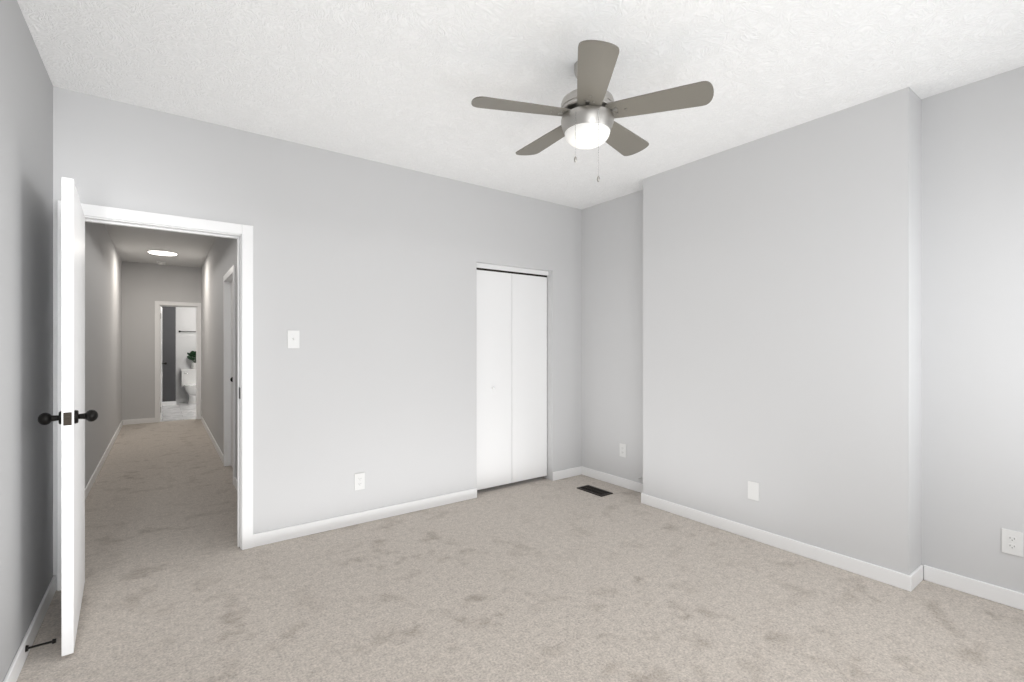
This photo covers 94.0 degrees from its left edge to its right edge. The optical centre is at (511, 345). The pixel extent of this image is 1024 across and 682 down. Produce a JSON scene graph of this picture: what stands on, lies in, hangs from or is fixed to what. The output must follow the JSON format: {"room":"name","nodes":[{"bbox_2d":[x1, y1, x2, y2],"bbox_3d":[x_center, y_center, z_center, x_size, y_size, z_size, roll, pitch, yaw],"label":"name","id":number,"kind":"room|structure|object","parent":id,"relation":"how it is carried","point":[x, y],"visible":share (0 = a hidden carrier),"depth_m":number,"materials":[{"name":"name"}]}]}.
{"room":"empty bedroom","nodes":[
{"label":"empty bedroom","id":0,"kind":"room"},
{"bbox_2d":[0,0,52,681],"bbox_3d":[-1.363,-0.037,0.948,0.120,2.740,3.980,0,0,-36],"label":"wall","id":1,"kind":"structure","parent":0,"point":[26,324],"depth_m":2.05,"materials":[{"name":"grey paint"}]},
{"bbox_2d":[3,575,55,681],"bbox_3d":[-1.352,1.290,1.049,0.017,0.085,3.830,0,0,-36],"label":"baseboard","id":2,"kind":"structure","parent":1,"relation":"attached to","point":[12,675],"depth_m":2.10,"materials":[{"name":"white wood"}]},
{"bbox_2d":[25,639,56,651],"bbox_3d":[-2.016,1.281,2.044,0.094,0.028,0.028,0,0,-36],"label":"door stop","id":3,"kind":"object","parent":2,"relation":"attached to","point":[27,647],"visible":1,"depth_m":2.04,"materials":[{"name":"black metal"}]},
{"bbox_2d":[85,222,121,486],"bbox_3d":[-4.656,-0.037,5.329,0.120,2.740,6.740,0,0,-36],"label":"wall","id":4,"kind":"structure","parent":0,"point":[103,329],"depth_m":5.31,"materials":[{"name":"grey paint"}]},
{"bbox_2d":[85,420,123,499],"bbox_3d":[-4.565,1.290,5.321,0.017,0.085,6.620,0,0,-36],"label":"baseboard","id":5,"kind":"structure","parent":4,"relation":"attached to","point":[89,485],"depth_m":5.19,"materials":[{"name":"white wood"}]},
{"bbox_2d":[122,261,200,419],"bbox_3d":[-6.115,-0.037,8.363,1.110,2.740,0.120,0,0,-36],"label":"wall","id":6,"kind":"structure","parent":0,"point":[145,286],"depth_m":8.15,"materials":[{"name":"grey paint"}]},
{"bbox_2d":[124,418,154,424],"bbox_3d":[-6.332,1.290,8.121,0.412,0.085,0.013,0,0,-36],"label":"baseboard","id":7,"kind":"structure","parent":6,"relation":"attached to","point":[145,420],"depth_m":8.11,"materials":[{"name":"white wood"}]},
{"bbox_2d":[161,307,166,417],"bbox_3d":[-6.346,0.311,8.606,0.190,2.020,0.548,0,0,-33],"label":"door","id":8,"kind":"structure","parent":6,"relation":"in","point":[164,363],"depth_m":8.66,"materials":[{"name":"white wood"}]},
{"bbox_2d":[155,301,200,422],"bbox_3d":[-5.928,0.282,8.489,0.682,2.101,0.137,0,0,-36],"label":"door frame","id":9,"kind":"structure","parent":6,"relation":"attached to","point":[159,304],"depth_m":8.33,"materials":[{"name":"white wood"}]},
{"bbox_2d":[161,306,175,405],"bbox_3d":[-8.104,0.063,10.605,1.048,2.540,0.513,0,0,-36],"label":"wall","id":10,"kind":"structure","parent":0,"point":[169,352],"depth_m":10.63,"materials":[{"name":"grey paint"}]},
{"bbox_2d":[161,402,195,421],"bbox_3d":[-6.627,1.382,10.070,2.800,0.102,3.360,0,0,-36],"label":"floor","id":11,"kind":"structure","parent":0,"point":[182,411],"depth_m":9.47,"materials":[{"name":"white tile"}]},
{"bbox_2d":[180,369,195,403],"bbox_3d":[-7.336,0.941,11.014,0.500,0.785,0.720,0,0,-36],"label":"toilet","id":12,"kind":"object","parent":11,"relation":"on","point":[188,379],"visible":0.67,"depth_m":11.02,"materials":[{"name":"white ceramic"}]},
{"bbox_2d":[187,351,195,368],"bbox_3d":[-7.418,0.335,11.220,0.382,0.424,0.318,0,0,-36],"label":"plant","id":13,"kind":"object","parent":12,"relation":"on","point":[192,355],"visible":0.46,"depth_m":11.17,"materials":[{"name":"green plant"}]},
{"bbox_2d":[176,307,195,398],"bbox_3d":[-7.583,0.063,11.377,2.800,2.540,0.120,0,0,-36],"label":"wall","id":14,"kind":"structure","parent":0,"point":[185,321],"depth_m":11.21,"materials":[{"name":"white paint"}]},
{"bbox_2d":[176,398,187,402],"bbox_3d":[-7.544,1.290,11.324,2.800,0.085,0.013,0,0,-36],"label":"baseboard","id":15,"kind":"structure","parent":14,"relation":"attached to","point":[182,400],"depth_m":11.19,"materials":[{"name":"white"}]},
{"bbox_2d":[201,237,236,478],"bbox_3d":[-3.663,-0.037,6.055,0.120,2.740,6.740,0,0,-36],"label":"wall","id":16,"kind":"structure","parent":0,"point":[220,261],"depth_m":6.27,"materials":[{"name":"grey paint"}]},
{"bbox_2d":[201,416,222,462],"bbox_3d":[-4.328,1.290,6.850,0.013,0.085,3.832,0,0,-36],"label":"baseboard","id":17,"kind":"structure","parent":16,"relation":"attached to","point":[214,442],"depth_m":6.37,"materials":[{"name":"white wood"}]},
{"bbox_2d":[223,265,234,484],"bbox_3d":[-2.873,0.282,4.961,0.137,2.101,0.942,0,0,-36],"label":"door frame","id":18,"kind":"structure","parent":16,"relation":"attached to","point":[228,277],"depth_m":5.26,"materials":[{"name":"white wood"}]},
{"bbox_2d":[230,282,232,467],"bbox_3d":[-2.893,0.314,4.946,0.113,2.015,0.794,0,0,-36],"label":"door","id":19,"kind":"structure","parent":16,"relation":"in","point":[231,379],"depth_m":5.15,"materials":[{"name":"white wood"}]},
{"bbox_2d":[234,476,236,489],"bbox_3d":[-2.185,1.290,3.922,0.013,0.085,1.552,0,0,-36],"label":"baseboard","id":20,"kind":"structure","parent":16,"relation":"attached to","point":[235,480],"depth_m":4.44,"materials":[{"name":"white wood"}]},
{"bbox_2d":[53,86,581,589],"bbox_3d":[-0.968,-0.037,3.778,4.100,2.740,0.120,0,0,-36],"label":"wall","id":21,"kind":"structure","parent":0,"point":[365,278],"depth_m":3.52,"materials":[{"name":"grey paint"}]},
{"bbox_2d":[38,177,97,655],"bbox_3d":[-2.144,0.302,2.341,0.194,2.032,0.813,0,0,-39],"label":"bedroom door","id":22,"kind":"structure","parent":21,"relation":"in","point":[71,417],"depth_m":2.04,"materials":[{"name":"white wood"}]},
{"bbox_2d":[57,200,252,590],"bbox_3d":[-2.130,0.273,2.927,0.942,2.121,0.154,0,0,-36],"label":"door frame","id":23,"kind":"structure","parent":21,"relation":"attached to","point":[242,234],"depth_m":3.11,"materials":[{"name":"white wood"}]},
{"bbox_2d":[287,330,298,347],"bbox_3d":[-1.508,-0.042,3.296,0.076,0.122,0.019,0,0,-36],"label":"light switch","id":24,"kind":"object","parent":21,"relation":"attached to","point":[292,339],"visible":1,"depth_m":3.29,"materials":[{"name":"white plastic"}]},
{"bbox_2d":[354,472,364,489],"bbox_3d":[-1.140,1.018,3.572,0.076,0.122,0.008,0,0,-36],"label":"outlet","id":25,"kind":"object","parent":21,"relation":"attached to","point":[359,481],"visible":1,"depth_m":3.57,"materials":[{"name":"white plastic"}]},
{"bbox_2d":[253,488,476,546],"bbox_3d":[-1.010,1.290,3.664,1.742,0.085,0.013,0,0,-36],"label":"baseboard","id":26,"kind":"structure","parent":21,"relation":"attached to","point":[268,537],"depth_m":3.55,"materials":[{"name":"white wood"}]},
{"bbox_2d":[477,270,546,489],"bbox_3d":[0.001,0.325,4.503,0.864,2.008,0.059,0,0,-36],"label":"bifold closet door","id":27,"kind":"structure","parent":21,"relation":"in","point":[511,378],"depth_m":4.50,"materials":[{"name":"white wood"}]},
{"bbox_2d":[477,263,547,276],"bbox_3d":[-0.009,-0.707,4.516,0.880,0.060,0.052,0,0,-36],"label":"trim","id":28,"kind":"structure","parent":21,"relation":"attached to","point":[504,269],"depth_m":4.49,"materials":[{"name":"white wood"}]},
{"bbox_2d":[553,466,582,480],"bbox_3d":[0.558,1.290,4.809,0.380,0.085,0.017,0,0,-36],"label":"baseboard","id":29,"kind":"structure","parent":21,"relation":"attached to","point":[571,472],"depth_m":4.80,"materials":[{"name":"white wood"}]},
{"bbox_2d":[16,419,1023,681],"bbox_3d":[-1.749,1.383,4.879,4.300,0.100,10.780,0,0,-36],"label":"floor","id":30,"kind":"structure","parent":0,"point":[623,584],"depth_m":2.48,"materials":[{"name":"beige carpet"}]},
{"bbox_2d":[577,485,612,496],"bbox_3d":[0.755,1.329,4.370,0.150,0.008,0.310,0,0,-36],"label":"floor vent","id":31,"kind":"object","parent":30,"relation":"on","point":[595,490],"visible":1,"depth_m":4.36,"materials":[{"name":"brown metal"}]},
{"bbox_2d":[17,0,1023,267],"bbox_3d":[-1.763,-1.457,4.906,4.290,0.100,10.840,0,0,-36],"label":"ceiling","id":32,"kind":"structure","parent":0,"point":[402,83],"depth_m":2.41,"materials":[{"name":"paint"}]},
{"bbox_2d":[147,249,177,255],"bbox_3d":[-5.256,-1.389,7.182,0.370,0.036,0.370,0,0,-36],"label":"ceiling light","id":33,"kind":"object","parent":32,"relation":"in","point":[162,252],"visible":1,"depth_m":7.11,"materials":[{"name":"white glass"}]},
{"bbox_2d":[471,40,713,181],"bbox_3d":[0.367,-1.091,2.428,1.125,0.631,1.102,0,0,-36],"label":"fan","id":34,"kind":"object","parent":32,"relation":"hanging from","point":[589,110],"visible":1,"depth_m":2.28,"materials":[{"name":"grey wood"}]},
{"bbox_2d":[643,87,920,574],"bbox_3d":[1.724,-0.037,3.381,0.225,2.740,1.780,0,0,-36],"label":"wall","id":35,"kind":"structure","parent":0,"point":[782,318],"depth_m":3.05,"materials":[{"name":"grey paint"}]},
{"bbox_2d":[748,481,758,500],"bbox_3d":[1.657,0.998,3.276,0.007,0.122,0.076,0,0,-36],"label":"electrical outlet plate","id":36,"kind":"object","parent":35,"relation":"attached to","point":[753,490],"visible":1,"depth_m":3.27,"materials":[{"name":"white plastic"}]},
{"bbox_2d":[639,490,918,591],"bbox_3d":[1.629,1.290,3.311,0.017,0.085,1.806,0,0,-36],"label":"baseboard","id":37,"kind":"structure","parent":35,"relation":"attached to","point":[875,572],"depth_m":3.05,"materials":[{"name":"white"}]},
{"bbox_2d":[582,66,1023,592],"bbox_3d":[1.875,-0.037,3.466,0.120,2.740,3.980,0,0,-36],"label":"wall","id":38,"kind":"structure","parent":0,"point":[972,320],"depth_m":2.61,"materials":[{"name":"grey paint"}]},
{"bbox_2d":[583,467,642,491],"bbox_3d":[0.998,1.290,4.547,0.017,0.085,0.960,0,0,-36],"label":"baseboard","id":39,"kind":"structure","parent":38,"relation":"attached to","point":[629,484],"depth_m":4.57,"materials":[{"name":"white wood"}]},
{"bbox_2d":[620,443,625,457],"bbox_3d":[1.043,0.988,4.494,0.008,0.122,0.076,0,0,-36],"label":"electrical outlet","id":40,"kind":"object","parent":38,"relation":"attached to","point":[622,450],"visible":1,"depth_m":4.49,"materials":[{"name":"white plastic"}]},
{"bbox_2d":[915,565,1023,610],"bbox_3d":[2.655,1.290,2.284,0.017,0.085,1.090,0,0,-36],"label":"baseboard","id":41,"kind":"structure","parent":38,"relation":"attached to","point":[978,588],"depth_m":2.55,"materials":[{"name":"white wood"}]},
{"bbox_2d":[1002,528,1022,556],"bbox_3d":[2.551,1.005,2.433,0.008,0.122,0.076,0,0,-36],"label":"electrical outlet","id":42,"kind":"object","parent":38,"relation":"attached to","point":[1012,542],"visible":1,"depth_m":2.43,"materials":[{"name":"white plastic"}]}
]}

